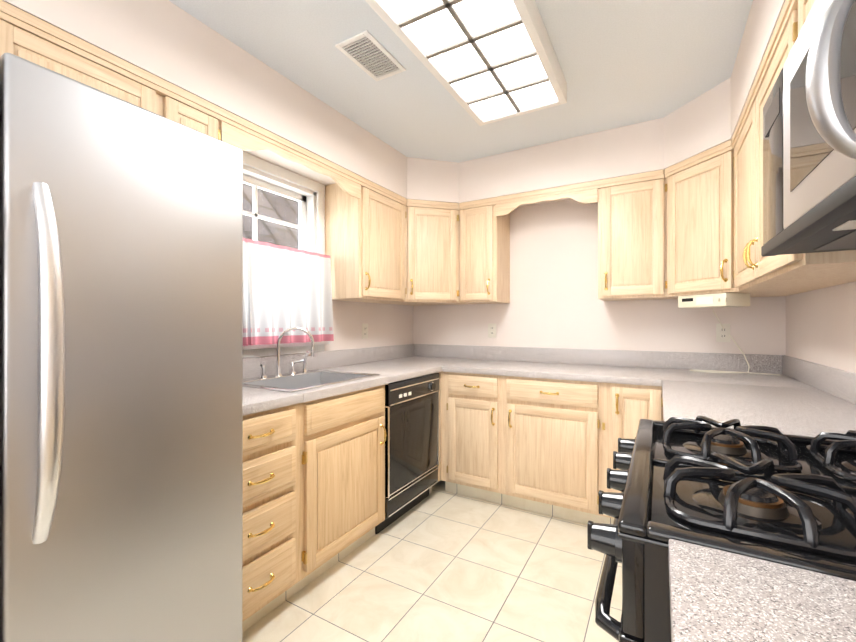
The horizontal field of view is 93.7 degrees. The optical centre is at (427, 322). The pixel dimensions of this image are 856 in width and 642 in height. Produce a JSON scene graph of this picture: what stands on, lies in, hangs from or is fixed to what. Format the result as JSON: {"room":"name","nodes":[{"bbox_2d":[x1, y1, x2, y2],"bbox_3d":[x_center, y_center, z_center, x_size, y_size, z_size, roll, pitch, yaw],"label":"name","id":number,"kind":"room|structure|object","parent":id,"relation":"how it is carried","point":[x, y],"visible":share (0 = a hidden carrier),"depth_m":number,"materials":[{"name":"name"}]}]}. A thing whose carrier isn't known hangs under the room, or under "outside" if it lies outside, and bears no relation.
{"room":"kitchen","nodes":[
{"label":"kitchen","id":0,"kind":"room"},
{"bbox_2d":[244,165,412,357],"bbox_3d":[-1.350,-0.005,1.720,0.150,2.440,4.900,0,0,30],"label":"wall","id":1,"kind":"structure","parent":0,"point":[390,324],"depth_m":3.12,"materials":[{"name":"paint"}]},
{"bbox_2d":[0,0,23,58],"bbox_3d":[-1.478,-0.741,1.021,0.322,0.350,0.525,0,0,30],"label":"upper cabinet","id":2,"kind":"object","parent":1,"relation":"attached to","point":[11,17],"depth_m":1.16,"materials":[{"name":"brown wood"}]},
{"bbox_2d":[24,11,167,117],"bbox_3d":[-1.277,-0.741,1.369,0.322,0.350,0.525,0,0,30],"label":"upper cabinet","id":3,"kind":"object","parent":1,"relation":"attached to","point":[46,45],"depth_m":1.33,"materials":[{"name":"brown wood"}]},
{"bbox_2d":[168,82,227,142],"bbox_3d":[-1.085,-0.536,1.700,0.322,0.760,0.240,0,0,30],"label":"upper cabinet","id":4,"kind":"object","parent":1,"relation":"attached to","point":[185,108],"depth_m":1.63,"materials":[{"name":"brown wood"}]},
{"bbox_2d":[242,151,329,357],"bbox_3d":[-0.968,-0.363,2.308,0.185,1.107,0.944,0,0,30],"label":"window","id":5,"kind":"structure","parent":1,"relation":"in","point":[303,197],"depth_m":2.47,"materials":[{"name":"white paint"}]},
{"bbox_2d":[243,344,413,378],"bbox_3d":[-0.702,0.250,2.667,0.020,0.112,2.306,0,0,30],"label":"backsplash","id":6,"kind":"structure","parent":1,"relation":"attached to","point":[251,366],"depth_m":2.69,"materials":[{"name":"grey stone"}]},
{"bbox_2d":[362,324,367,338],"bbox_3d":[-0.480,0.066,3.065,0.008,0.116,0.072,0,0,30],"label":"electrical outlet","id":7,"kind":"object","parent":1,"relation":"attached to","point":[364,331],"visible":1,"depth_m":3.06,"materials":[{"name":"white plastic"}]},
{"bbox_2d":[325,176,406,302],"bbox_3d":[-0.429,-0.534,2.836,0.322,0.760,0.523,0,0,30],"label":"upper cabinet","id":8,"kind":"object","parent":1,"relation":"attached to","point":[365,234],"depth_m":2.64,"materials":[{"name":"brown wood"}]},
{"bbox_2d":[2,0,785,206],"bbox_3d":[0.085,-1.071,1.457,2.598,0.307,3.619,0,0,30],"label":"soffit","id":9,"kind":"structure","parent":0,"point":[169,41],"depth_m":2.10,"materials":[{"name":"paint"}]},
{"bbox_2d":[242,461,621,641],"bbox_3d":[-0.160,1.264,1.031,2.900,0.100,4.900,0,0,30],"label":"floor","id":10,"kind":"structure","parent":0,"point":[439,563],"depth_m":1.85,"materials":[{"name":"tile"}]},
{"bbox_2d":[0,53,242,641],"bbox_3d":[-1.116,0.331,1.037,0.888,1.765,0.903,0,0,30],"label":"refrigerator","id":11,"kind":"object","parent":10,"relation":"on","point":[121,370],"visible":1,"depth_m":0.95,"materials":[{"name":"grey metal"}]},
{"bbox_2d":[242,396,313,632],"bbox_3d":[-0.901,0.778,1.712,0.627,0.872,0.453,0,0,30],"label":"base cabinet","id":12,"kind":"object","parent":10,"relation":"on","point":[313,483],"depth_m":1.61,"materials":[{"name":"brown wood"}]},
{"bbox_2d":[243,356,470,411],"bbox_3d":[-0.436,0.324,2.514,0.633,0.038,2.306,0,0,30],"label":"countertop","id":13,"kind":"structure","parent":12,"relation":"on","point":[406,367],"depth_m":2.24,"materials":[{"name":"grey stone"}]},
{"bbox_2d":[258,327,314,377],"bbox_3d":[-0.782,0.161,2.250,0.151,0.274,0.357,0,0,30],"label":"faucet","id":14,"kind":"object","parent":13,"relation":"on","point":[292,363],"visible":1,"depth_m":2.28,"materials":[{"name":"silver metal"}]},
{"bbox_2d":[243,369,380,392],"bbox_3d":[-0.659,0.388,2.146,0.522,0.179,0.652,0,0,30],"label":"sink basin","id":15,"kind":"object","parent":13,"relation":"in","point":[300,380],"visible":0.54,"depth_m":2.28,"materials":[{"name":"silver metal"}]},
{"bbox_2d":[375,373,439,533],"bbox_3d":[-0.324,0.783,2.667,0.618,0.866,0.604,0,0,30],"label":"dishwasher","id":16,"kind":"object","parent":10,"relation":"on","point":[412,439],"visible":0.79,"depth_m":2.46,"materials":[{"name":"black metal"}]},
{"bbox_2d":[441,368,501,503],"bbox_3d":[0.434,0.780,2.977,0.458,0.872,0.627,0,0,30],"label":"base cabinet","id":17,"kind":"object","parent":10,"relation":"on","point":[471,402],"depth_m":2.71,"materials":[{"name":"brown wood"}]},
{"bbox_2d":[502,372,605,523],"bbox_3d":[0.898,0.780,2.709,0.613,0.872,0.627,0,0,30],"label":"base cabinet","id":18,"kind":"object","parent":10,"relation":"on","point":[539,430],"depth_m":2.43,"materials":[{"name":"brown wood"}]},
{"bbox_2d":[442,360,816,388],"bbox_3d":[1.106,0.325,2.589,1.962,0.038,0.633,0,0,30],"label":"countertop","id":19,"kind":"structure","parent":18,"relation":"on","point":[515,367],"depth_m":2.44,"materials":[{"name":"grey stone"}]},
{"bbox_2d":[606,380,662,523],"bbox_3d":[1.296,0.779,2.480,0.305,0.872,0.627,0,0,30],"label":"base cabinet","id":20,"kind":"object","parent":10,"relation":"on","point":[627,403],"depth_m":2.23,"materials":[{"name":"brown wood"}]},
{"bbox_2d":[587,415,855,641],"bbox_3d":[0.743,0.732,0.775,0.729,0.962,0.760,0,0,30],"label":"range","id":21,"kind":"object","parent":10,"relation":"on","point":[771,494],"visible":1,"depth_m":0.66,"materials":[{"name":"black metal"}]},
{"bbox_2d":[662,355,855,641],"bbox_3d":[0.822,0.702,0.797,0.663,1.022,3.976,0,0,30],"label":"countertop","id":22,"kind":"structure","parent":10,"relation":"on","point":[716,595],"depth_m":0.48,"materials":[{"name":"grey stone"}]},
{"bbox_2d":[169,0,752,162],"bbox_3d":[-0.160,-1.276,1.034,2.900,0.100,4.900,0,0,30],"label":"ceiling","id":23,"kind":"structure","parent":0,"point":[622,63],"depth_m":1.91,"materials":[{"name":"paint"}]},
{"bbox_2d":[335,30,405,81],"bbox_3d":[-0.258,-1.220,1.853,0.180,0.009,0.300,0,0,30],"label":"ceiling vent","id":24,"kind":"object","parent":23,"relation":"in","point":[368,53],"visible":1,"depth_m":1.83,"materials":[{"name":"white metal"}]},
{"bbox_2d":[365,0,566,125],"bbox_3d":[0.174,-1.173,1.600,0.480,0.104,1.315,0,0,30],"label":"ceiling light fixture","id":25,"kind":"object","parent":23,"relation":"attached to","point":[484,62],"visible":1,"depth_m":1.67,"materials":[{"name":"white paint"}]},
{"bbox_2d":[413,199,785,460],"bbox_3d":[1.028,-0.004,3.089,2.600,2.440,0.150,0,0,30],"label":"wall","id":26,"kind":"structure","parent":0,"point":[555,302],"depth_m":2.98,"materials":[{"name":"paint"}]},
{"bbox_2d":[382,199,467,305],"bbox_3d":[-0.021,-0.534,3.249,0.617,0.760,0.617,0,0,30],"label":"upper cabinet","id":27,"kind":"object","parent":26,"relation":"attached to","point":[432,252],"visible":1,"depth_m":3.03,"materials":[{"name":"brown wood"}]},
{"bbox_2d":[459,197,510,303],"bbox_3d":[0.444,-0.534,3.150,0.303,0.760,0.322,0,0,30],"label":"upper cabinet","id":28,"kind":"object","parent":26,"relation":"attached to","point":[484,224],"depth_m":3.02,"materials":[{"name":"brown wood"}]},
{"bbox_2d":[488,323,495,337],"bbox_3d":[0.525,0.066,3.287,0.072,0.116,0.008,0,0,30],"label":"electrical outlet","id":29,"kind":"object","parent":26,"relation":"attached to","point":[491,330],"visible":1,"depth_m":3.29,"materials":[{"name":"white plastic"}]},
{"bbox_2d":[414,344,781,371],"bbox_3d":[0.994,0.250,3.007,2.574,0.111,0.020,0,0,30],"label":"backsplash","id":30,"kind":"structure","parent":26,"relation":"attached to","point":[628,358],"depth_m":2.81,"materials":[{"name":"grey stone"}]},
{"bbox_2d":[595,170,665,300],"bbox_3d":[1.340,-0.534,2.633,0.380,0.760,0.322,0,0,30],"label":"upper cabinet","id":31,"kind":"object","parent":26,"relation":"attached to","point":[631,237],"depth_m":2.49,"materials":[{"name":"brown wood"}]},
{"bbox_2d":[716,324,729,341],"bbox_3d":[1.854,0.065,2.519,0.072,0.116,0.008,0,0,30],"label":"electrical outlet","id":32,"kind":"object","parent":26,"relation":"attached to","point":[722,335],"visible":1,"depth_m":2.52,"materials":[{"name":"white plastic"}]},
{"bbox_2d":[690,308,779,375],"bbox_3d":[1.809,0.109,2.372,0.435,0.390,0.291,0,0,30],"label":"power cord","id":33,"kind":"object","parent":32,"relation":"attached to","point":[715,371],"visible":1,"depth_m":2.44,"materials":[{"name":"white plastic"}]},
{"bbox_2d":[786,281,855,372],"bbox_3d":[1.031,-0.007,0.344,0.150,2.440,4.900,0,0,30],"label":"wall","id":34,"kind":"structure","parent":0,"point":[821,326],"depth_m":1.81,"materials":[{"name":"paint"}]},
{"bbox_2d":[665,139,816,298],"bbox_3d":[1.691,-0.535,2.260,0.617,0.760,0.617,0,0,30],"label":"upper cabinet","id":35,"kind":"object","parent":34,"relation":"attached to","point":[699,189],"visible":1,"depth_m":2.17,"materials":[{"name":"brown wood"}]},
{"bbox_2d":[678,293,749,307],"bbox_3d":[1.573,-0.119,2.222,0.174,0.068,0.294,0,0,-15],"label":"under-cabinet radio","id":36,"kind":"object","parent":35,"relation":"attached to","point":[716,300],"visible":1,"depth_m":2.13,"materials":[{"name":"beige plastic"}]},
{"bbox_2d":[732,0,855,290],"bbox_3d":[1.404,-0.536,1.470,0.322,0.760,1.055,0,0,30],"label":"upper cabinet","id":37,"kind":"object","parent":34,"relation":"attached to","point":[755,269],"depth_m":1.52,"materials":[{"name":"brown wood"}]},
{"bbox_2d":[788,0,814,55],"bbox_3d":[1.032,-0.764,0.825,0.322,0.306,0.434,0,0,30],"label":"upper cabinet","id":38,"kind":"object","parent":34,"relation":"attached to","point":[798,10],"depth_m":1.10,"materials":[{"name":"brown wood"}]},
{"bbox_2d":[761,0,855,256],"bbox_3d":[0.886,-0.395,0.717,0.467,0.423,0.760,0,0,30],"label":"microwave","id":39,"kind":"object","parent":38,"relation":"attached to","point":[809,156],"visible":1,"depth_m":0.76,"materials":[{"name":"silver metal"}]},
{"label":"outside","id":40,"kind":"structure","parent":0,"visible":0},
{"bbox_3d":[-13.210,2.326,11.224,29.800,0.200,60.000,0,0,30],"label":"ground","id":41,"kind":"structure","parent":40,"visible":0},
{"bbox_2d":[243,183,298,248],"bbox_3d":[-6.307,-0.880,6.086,5.500,6.200,14.800,0,0,30],"label":"neighbouring house","id":42,"kind":"structure","parent":41,"relation":"on","point":[265,230],"depth_m":8.25,"materials":[{"name":"white"}]},
{"bbox_3d":[-0.897,-0.410,2.267,0.048,0.020,0.922,0,0,30],"label":"curtain rod","id":43,"kind":"object","parent":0,"visible":0},
{"bbox_2d":[243,238,333,345],"bbox_3d":[-0.857,-0.160,2.244,0.047,0.560,0.890,0,0,30],"label":"cafe curtain","id":44,"kind":"object","parent":43,"relation":"hanging from","point":[284,287],"visible":0.6,"depth_m":2.30,"materials":[{"name":"fabric"}]}
]}

